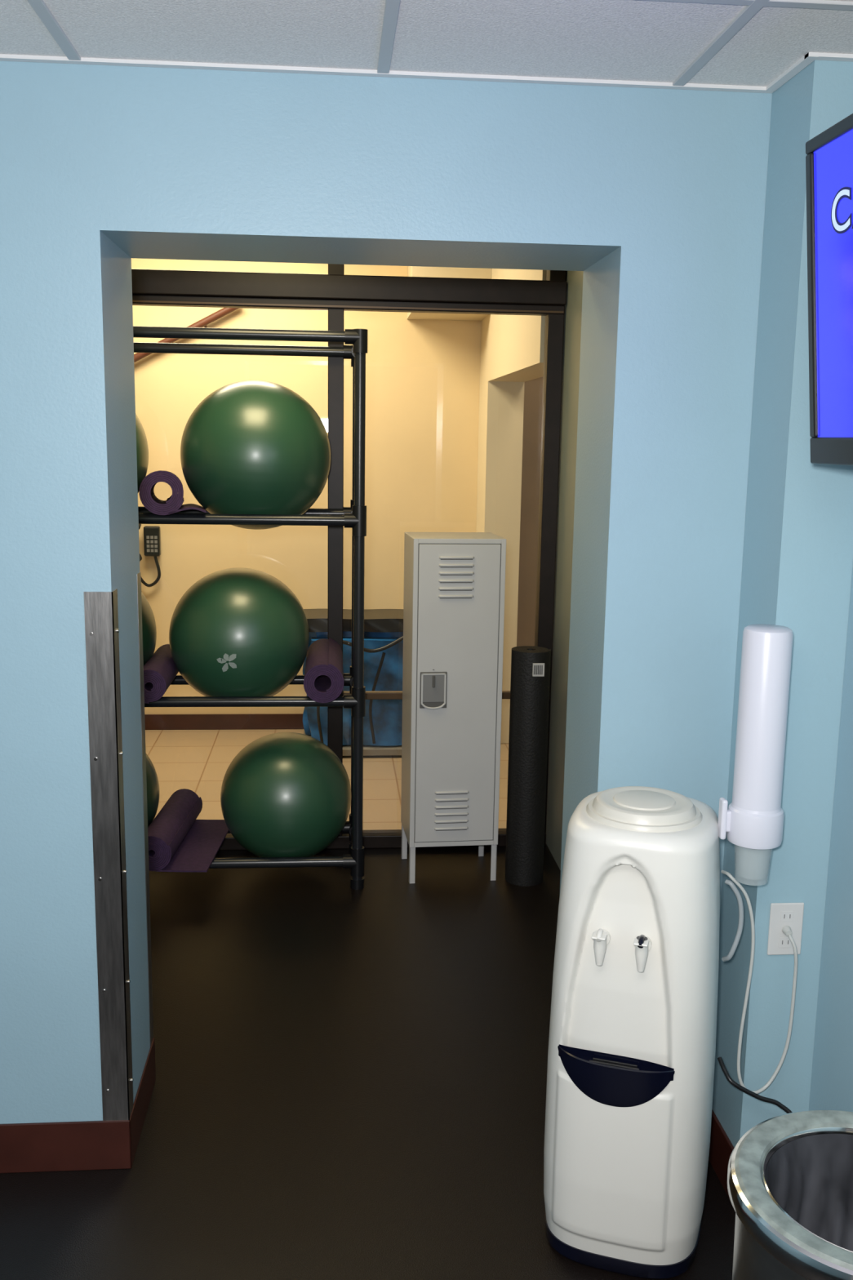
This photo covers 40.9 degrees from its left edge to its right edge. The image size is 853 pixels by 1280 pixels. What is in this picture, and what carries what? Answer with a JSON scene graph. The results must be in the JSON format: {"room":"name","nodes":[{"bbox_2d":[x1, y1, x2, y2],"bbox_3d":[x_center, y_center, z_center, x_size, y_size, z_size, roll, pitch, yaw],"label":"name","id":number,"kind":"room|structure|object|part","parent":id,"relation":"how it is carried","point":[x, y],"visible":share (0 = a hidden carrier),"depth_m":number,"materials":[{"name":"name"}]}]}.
{"room":"gym","nodes":[
{"label":"gym","id":0,"kind":"room"},
{"bbox_2d":[131,257,480,714],"bbox_3d":[-1.524,-0.963,6.538,4.040,3.000,0.120,0,10,-5],"label":"wall","id":1,"kind":"structure","parent":0,"point":[423,376],"depth_m":6.54,"materials":[{"name":"beige paint"}]},
{"bbox_2d":[138,524,160,586],"bbox_3d":[-1.597,-0.487,6.511,0.170,0.379,0.078,-5,12,-30],"label":"wall phone","id":2,"kind":"object","parent":1,"relation":"attached to","point":[152,538],"visible":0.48,"depth_m":6.50,"materials":[{"name":"black plastic"}]},
{"bbox_3d":[-1.589,-0.393,6.535,0.137,0.185,0.038,-3,11,-19],"label":"cord","id":3,"kind":"part","parent":2,"relation":"part of","materials":[{"name":"black plastic"}]},
{"bbox_2d":[133,307,239,362],"bbox_3d":[-1.576,-1.577,6.331,1.119,0.615,0.074,0,10,-5],"label":"handrail","id":4,"kind":"object","parent":1,"relation":"attached to","point":[223,312],"visible":0.32,"depth_m":6.29,"materials":[{"name":"brown wood"}]},
{"bbox_2d":[144,713,303,729],"bbox_3d":[-1.641,0.482,6.717,3.840,0.090,0.011,0,10,-5],"label":"baseboard","id":5,"kind":"structure","parent":1,"relation":"attached to","point":[281,721],"depth_m":6.75,"materials":[{"name":"brown plastic"}]},
{"bbox_2d":[0,728,735,1279],"bbox_3d":[-0.611,1.335,2.503,5.200,0.100,8.948,0,10,-5],"label":"floor","id":6,"kind":"structure","parent":0,"point":[350,1084],"depth_m":3.07,"materials":[{"name":"black rubber"}]},
{"bbox_2d":[133,325,368,889],"bbox_3d":[-1.163,-0.109,4.353,1.852,2.086,0.442,0,10,-5],"label":"ball rack","id":7,"kind":"object","parent":6,"relation":"on","point":[353,517],"visible":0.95,"depth_m":4.24,"materials":[{"name":"black metal"}]},
{"bbox_2d":[135,413,148,492],"bbox_3d":[-1.316,-0.693,4.237,0.558,0.552,0.558,4,11,18],"label":"exercise ball","id":8,"kind":"object","parent":7,"relation":"on","point":[142,448],"visible":0.07,"depth_m":4.20,"materials":[{"name":"green plastic"}]},
{"bbox_2d":[141,591,156,665],"bbox_3d":[-1.309,-0.022,4.356,0.548,0.542,0.548,0,10,-5],"label":"exercise ball","id":9,"kind":"object","parent":7,"relation":"on","point":[148,630],"visible":0.07,"depth_m":4.31,"materials":[{"name":"green plastic"}]},
{"bbox_2d":[146,754,159,826],"bbox_3d":[-1.319,0.605,4.466,0.540,0.535,0.540,0,10,-5],"label":"exercise ball","id":10,"kind":"object","parent":7,"relation":"on","point":[152,780],"visible":0.03,"depth_m":4.43,"materials":[{"name":"green plastic"}]},
{"bbox_2d":[143,644,178,703],"bbox_3d":[-1.015,0.122,4.350,0.121,0.124,0.520,0,10,-5],"label":"yoga mat","id":11,"kind":"object","parent":7,"relation":"on","point":[160,670],"visible":0.77,"depth_m":4.14,"materials":[{"name":"purple plastic"}]},
{"bbox_2d":[138,470,206,515],"bbox_3d":[-0.935,-0.547,4.220,0.227,0.154,0.500,-1,8,-12],"label":"yoga mat","id":12,"kind":"object","parent":7,"relation":"on","point":[173,504],"visible":1,"depth_m":3.98,"materials":[{"name":"purple plastic"}]},
{"bbox_2d":[147,788,228,871],"bbox_3d":[-0.935,0.733,4.456,0.268,0.138,0.540,1,11,1],"label":"yoga mat","id":13,"kind":"object","parent":7,"relation":"on","point":[179,842],"visible":0.84,"depth_m":4.39,"materials":[{"name":"purple plastic"}]},
{"bbox_2d":[168,567,309,696],"bbox_3d":[-0.720,-0.014,4.406,0.531,0.527,0.531,4,11,19],"label":"exercise ball","id":14,"kind":"object","parent":7,"relation":"on","point":[237,631],"visible":0.87,"depth_m":4.21,"materials":[{"name":"green plastic"}]},
{"bbox_2d":[180,380,330,529],"bbox_3d":[-0.639,-0.692,4.293,0.558,0.552,0.557,4,11,19],"label":"exercise ball","id":15,"kind":"object","parent":7,"relation":"on","point":[248,446],"visible":0.89,"depth_m":4.08,"materials":[{"name":"green plastic"}]},
{"bbox_2d":[220,732,351,857],"bbox_3d":[-0.555,0.620,4.532,0.514,0.509,0.514,4,10,18],"label":"exercise ball","id":16,"kind":"object","parent":7,"relation":"on","point":[284,794],"visible":0.95,"depth_m":4.34,"materials":[{"name":"green plastic"}]},
{"bbox_2d":[303,637,343,702],"bbox_3d":[-0.393,0.110,4.399,0.146,0.146,0.540,0,10,-5],"label":"yoga mat","id":17,"kind":"object","parent":7,"relation":"on","point":[323,678],"visible":1,"depth_m":4.16,"materials":[{"name":"purple plastic"}]},
{"bbox_2d":[302,608,403,755],"bbox_3d":[-0.372,0.226,6.345,0.696,0.738,0.472,0,10,-5],"label":"mats","id":18,"kind":"object","parent":6,"relation":"on","point":[383,628],"visible":0.45,"depth_m":6.19,"materials":[{"name":"blue plastic"}]},
{"bbox_3d":[-0.376,0.226,6.469,0.644,0.600,0.144,0,10,-5],"label":"panel","id":19,"kind":"part","parent":18,"relation":"part of","materials":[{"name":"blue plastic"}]},
{"bbox_3d":[-0.341,0.234,6.341,0.574,0.630,0.124,0,10,-5],"label":"panel","id":20,"kind":"part","parent":18,"relation":"part of","materials":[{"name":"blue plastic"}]},
{"bbox_2d":[327,263,565,835],"bbox_3d":[-0.875,-0.418,4.597,2.815,2.620,0.080,0,10,-5],"label":"mullions","id":21,"kind":"object","parent":6,"relation":"on","point":[554,323],"visible":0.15,"depth_m":4.62,"materials":[{"name":"brown metal"}]},
{"bbox_2d":[342,690,510,699],"bbox_3d":[0.054,0.230,4.783,0.805,0.028,0.040,0,10,-5],"label":"rail","id":22,"kind":"object","parent":21,"relation":"attached to","point":[397,695],"visible":0.24,"depth_m":4.75,"materials":[{"name":"brown metal"}]},
{"bbox_2d":[400,532,506,883],"bbox_3d":[0.096,0.262,4.499,0.348,1.345,0.320,0,10,-8],"label":"locker","id":23,"kind":"object","parent":6,"relation":"on","point":[455,582],"visible":1,"depth_m":4.35,"materials":[{"name":"grey metal"}]},
{"bbox_3d":[0.026,0.189,4.326,0.103,0.140,0.005,0,10,-8],"label":"handle plate","id":24,"kind":"part","parent":23,"relation":"part of","materials":[{"name":"grey metal"}]},
{"bbox_3d":[0.116,0.213,4.348,0.307,1.154,0.007,0,10,-8],"label":"door","id":25,"kind":"part","parent":23,"relation":"part of","materials":[{"name":"grey metal"}]},
{"bbox_2d":[505,645,551,886],"bbox_3d":[0.393,0.491,4.439,0.150,0.924,0.153,0,10,-5],"label":"foam roller","id":26,"kind":"object","parent":6,"relation":"on","point":[530,684],"visible":1,"depth_m":4.38,"materials":[{"name":"black plastic"}]},
{"bbox_2d":[543,786,719,1279],"bbox_3d":[0.444,0.811,2.454,0.347,0.983,0.400,4,10,17],"label":"water cooler","id":27,"kind":"object","parent":6,"relation":"on","point":[632,1051],"visible":0.99,"depth_m":2.31,"materials":[{"name":"white plastic"}]},
{"bbox_2d":[591,928,610,965],"bbox_3d":[0.346,0.608,2.276,0.050,0.076,0.069,0,10,-5],"label":"tap","id":28,"kind":"object","parent":27,"relation":"on","point":[600,937],"depth_m":2.27,"materials":[{"name":"white plastic"}]},
{"bbox_2d":[589,1057,639,1070],"bbox_3d":[0.377,0.859,2.299,0.100,0.013,0.028,4,10,17],"label":"grille","id":29,"kind":"object","parent":27,"relation":"attached to","point":[595,1064],"depth_m":2.30,"materials":[{"name":"black plastic"}]},
{"bbox_2d":[557,1044,675,1106],"bbox_3d":[0.376,0.890,2.304,0.238,0.095,0.050,4,10,17],"label":"drip tray","id":30,"kind":"object","parent":27,"relation":"on","point":[589,1075],"depth_m":2.30,"materials":[{"name":"black plastic"}]},
{"bbox_2d":[633,934,651,972],"bbox_3d":[0.424,0.613,2.251,0.050,0.076,0.069,0,10,-5],"label":"tap","id":31,"kind":"object","parent":27,"relation":"on","point":[642,943],"depth_m":2.24,"materials":[{"name":"white plastic"}]},
{"bbox_2d":[721,879,743,961],"bbox_3d":[0.654,0.604,2.444,0.042,0.189,0.021,7,12,33],"label":"hose","id":32,"kind":"object","parent":27,"relation":"attached to","point":[727,882],"visible":1,"depth_m":2.44,"materials":[{"name":"white plastic"}]},
{"bbox_2d":[718,623,793,849],"bbox_3d":[0.676,0.236,2.341,0.123,0.534,0.112,7,12,30],"label":"dispenser","id":33,"kind":"object","parent":27,"relation":"attached to","point":[754,817],"visible":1,"depth_m":2.30,"materials":[{"name":"white plastic"}]},
{"bbox_2d":[717,1057,792,1113],"bbox_3d":[0.749,1.113,2.499,0.251,0.366,0.068,8,12,33],"label":"extension cord","id":34,"kind":"object","parent":6,"relation":"on","point":[729,1078],"visible":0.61,"depth_m":2.49,"materials":[{"name":"black plastic"}]},
{"bbox_2d":[727,1110,852,1279],"bbox_3d":[0.643,1.112,1.719,0.406,0.650,0.406,0,10,-5],"label":"trash can","id":35,"kind":"object","parent":6,"relation":"on","point":[790,1175],"visible":1,"depth_m":1.77,"materials":[{"name":"metal"}]},
{"bbox_2d":[0,60,772,1124],"bbox_3d":[-0.547,-0.115,2.669,3.150,2.700,0.373,0,10,-5],"label":"wall","id":36,"kind":"structure","parent":0,"point":[656,195],"depth_m":2.45,"materials":[{"name":"blue paint"}]},
{"bbox_2d":[0,1037,155,1173],"bbox_3d":[-0.736,1.154,2.873,2.811,0.124,0.382,0,10,-5],"label":"baseboard","id":37,"kind":"structure","parent":36,"relation":"attached to","point":[36,1147],"depth_m":2.68,"materials":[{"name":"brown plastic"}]},
{"bbox_2d":[83,588,133,1120],"bbox_3d":[-0.718,0.506,2.598,0.064,1.248,0.058,0,10,-5],"label":"trim","id":38,"kind":"structure","parent":36,"relation":"attached to","point":[100,608],"depth_m":2.57,"materials":[{"name":"metal"}]},
{"bbox_2d":[136,571,153,1047],"bbox_3d":[-0.742,0.450,2.918,0.052,1.248,0.052,0,10,-5],"label":"guard","id":39,"kind":"object","parent":36,"relation":"attached to","point":[138,575],"visible":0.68,"depth_m":2.91,"materials":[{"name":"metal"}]},
{"bbox_2d":[0,52,852,93],"bbox_3d":[-0.593,-1.132,2.174,2.974,0.008,0.236,0,10,-5],"label":"trim","id":40,"kind":"structure","parent":36,"relation":"attached to","point":[810,57],"depth_m":2.31,"materials":[{"name":"white"}]},
{"bbox_2d":[0,0,852,86],"bbox_3d":[-0.411,-0.777,-0.020,2.975,0.060,4.697,0,10,-5],"label":"ceiling","id":41,"kind":"structure","parent":0,"point":[622,40],"depth_m":2.10,"materials":[{"name":"tile"}]},
{"bbox_2d":[26,0,852,85],"bbox_3d":[-0.411,-0.744,-0.025,2.975,0.007,4.677,0,10,-5],"label":"grid","id":42,"kind":"object","parent":41,"relation":"attached to","point":[390,15],"visible":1,"depth_m":2.03,"materials":[{"name":"silver metal"}]},
{"bbox_2d":[407,266,491,320],"bbox_3d":[0.120,-2.072,6.213,0.420,0.610,0.397,0,10,-5],"label":"wall","id":43,"kind":"structure","parent":0,"point":[412,271],"depth_m":6.05,"materials":[{"name":"beige paint"}]},
{"bbox_2d":[475,268,546,743],"bbox_3d":[0.473,-0.782,5.692,0.199,3.000,1.927,0,10,-5],"label":"wall","id":44,"kind":"structure","parent":0,"point":[513,346],"depth_m":6.26,"materials":[{"name":"beige paint"}]},
{"bbox_2d":[516,377,542,646],"bbox_3d":[0.860,-0.923,6.531,0.709,3.000,0.100,0,10,-5],"label":"door","id":45,"kind":"structure","parent":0,"point":[533,388],"depth_m":6.49,"materials":[{"name":"beige paint"}]},
{"bbox_2d":[546,270,583,870],"bbox_3d":[0.669,-0.305,3.864,0.128,2.700,1.839,0,10,-5],"label":"wall","id":46,"kind":"structure","parent":0,"point":[573,307],"depth_m":4.55,"materials":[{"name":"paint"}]},
{"bbox_2d":[131,268,567,315],"bbox_3d":[-0.858,-1.354,4.422,2.816,0.125,0.110,0,10,-5],"label":"header","id":47,"kind":"object","parent":46,"relation":"attached to","point":[159,285],"visible":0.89,"depth_m":4.42,"materials":[{"name":"brown metal"}]},
{"bbox_2d":[132,300,564,313],"bbox_3d":[-0.859,-1.295,4.395,2.810,0.007,0.003,0,10,-5],"label":"bead","id":48,"kind":"object","parent":47,"relation":"attached to","point":[144,301],"depth_m":4.44},
{"bbox_2d":[218,828,546,850],"bbox_3d":[-0.895,0.846,4.814,2.815,0.055,0.080,0,10,-5],"label":"sill","id":49,"kind":"structure","parent":46,"relation":"attached to","point":[382,838],"depth_m":4.83,"materials":[{"name":"brown metal"}]},
{"bbox_2d":[712,59,852,1147],"bbox_3d":[0.880,0.067,2.518,0.330,2.440,0.215,0,10,-5],"label":"wall","id":50,"kind":"structure","parent":0,"point":[797,565],"depth_m":2.43,"materials":[{"name":"blue paint"}]},
{"bbox_2d":[708,1108,733,1202],"bbox_3d":[0.952,1.597,0.508,0.164,0.124,4.687,0,10,-5],"label":"baseboard","id":51,"kind":"structure","parent":50,"relation":"attached to","point":[721,1148],"depth_m":2.69,"materials":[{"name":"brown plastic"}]},
{"bbox_2d":[767,902,804,955],"bbox_3d":[0.785,0.632,2.488,0.075,0.120,0.025,0,10,-5],"label":"wall outlet","id":52,"kind":"object","parent":50,"relation":"attached to","point":[785,918],"visible":0.95,"depth_m":2.49,"materials":[{"name":"white plastic"}]},
{"bbox_2d":[721,870,798,1093],"bbox_3d":[0.717,0.747,2.482,0.176,0.507,0.042,2,10,4],"label":"power cord","id":53,"kind":"object","parent":52,"relation":"attached to","point":[740,886],"visible":1,"depth_m":2.48,"materials":[{"name":"white plastic"}]},
{"bbox_2d":[778,937,791,947],"bbox_3d":[0.784,0.660,2.499,0.028,0.024,0.001,0,10,-5],"label":"socket","id":54,"kind":"object","parent":52,"relation":"attached to","point":[784,942],"depth_m":2.50,"materials":[{"name":"white plastic"}]},
{"bbox_2d":[780,911,794,921],"bbox_3d":[0.785,0.601,2.489,0.028,0.024,0.001,0,10,-5],"label":"socket","id":55,"kind":"object","parent":52,"relation":"attached to","point":[785,916],"depth_m":2.49,"materials":[{"name":"white plastic"}]},
{"bbox_2d":[805,113,852,465],"bbox_3d":[0.805,-0.520,1.595,0.196,0.565,1.000,0,10,-5],"label":"television","id":56,"kind":"object","parent":50,"relation":"attached to","point":[829,157],"visible":1,"depth_m":1.99,"materials":[{"name":"black plastic"}]},
{"bbox_2d":[808,567,852,1111],"bbox_3d":[1.150,0.347,0.197,0.175,2.700,4.480,0,10,-5],"label":"wall","id":57,"kind":"structure","parent":0,"point":[832,1076],"depth_m":2.43,"materials":[{"name":"blue paint"}]}
]}

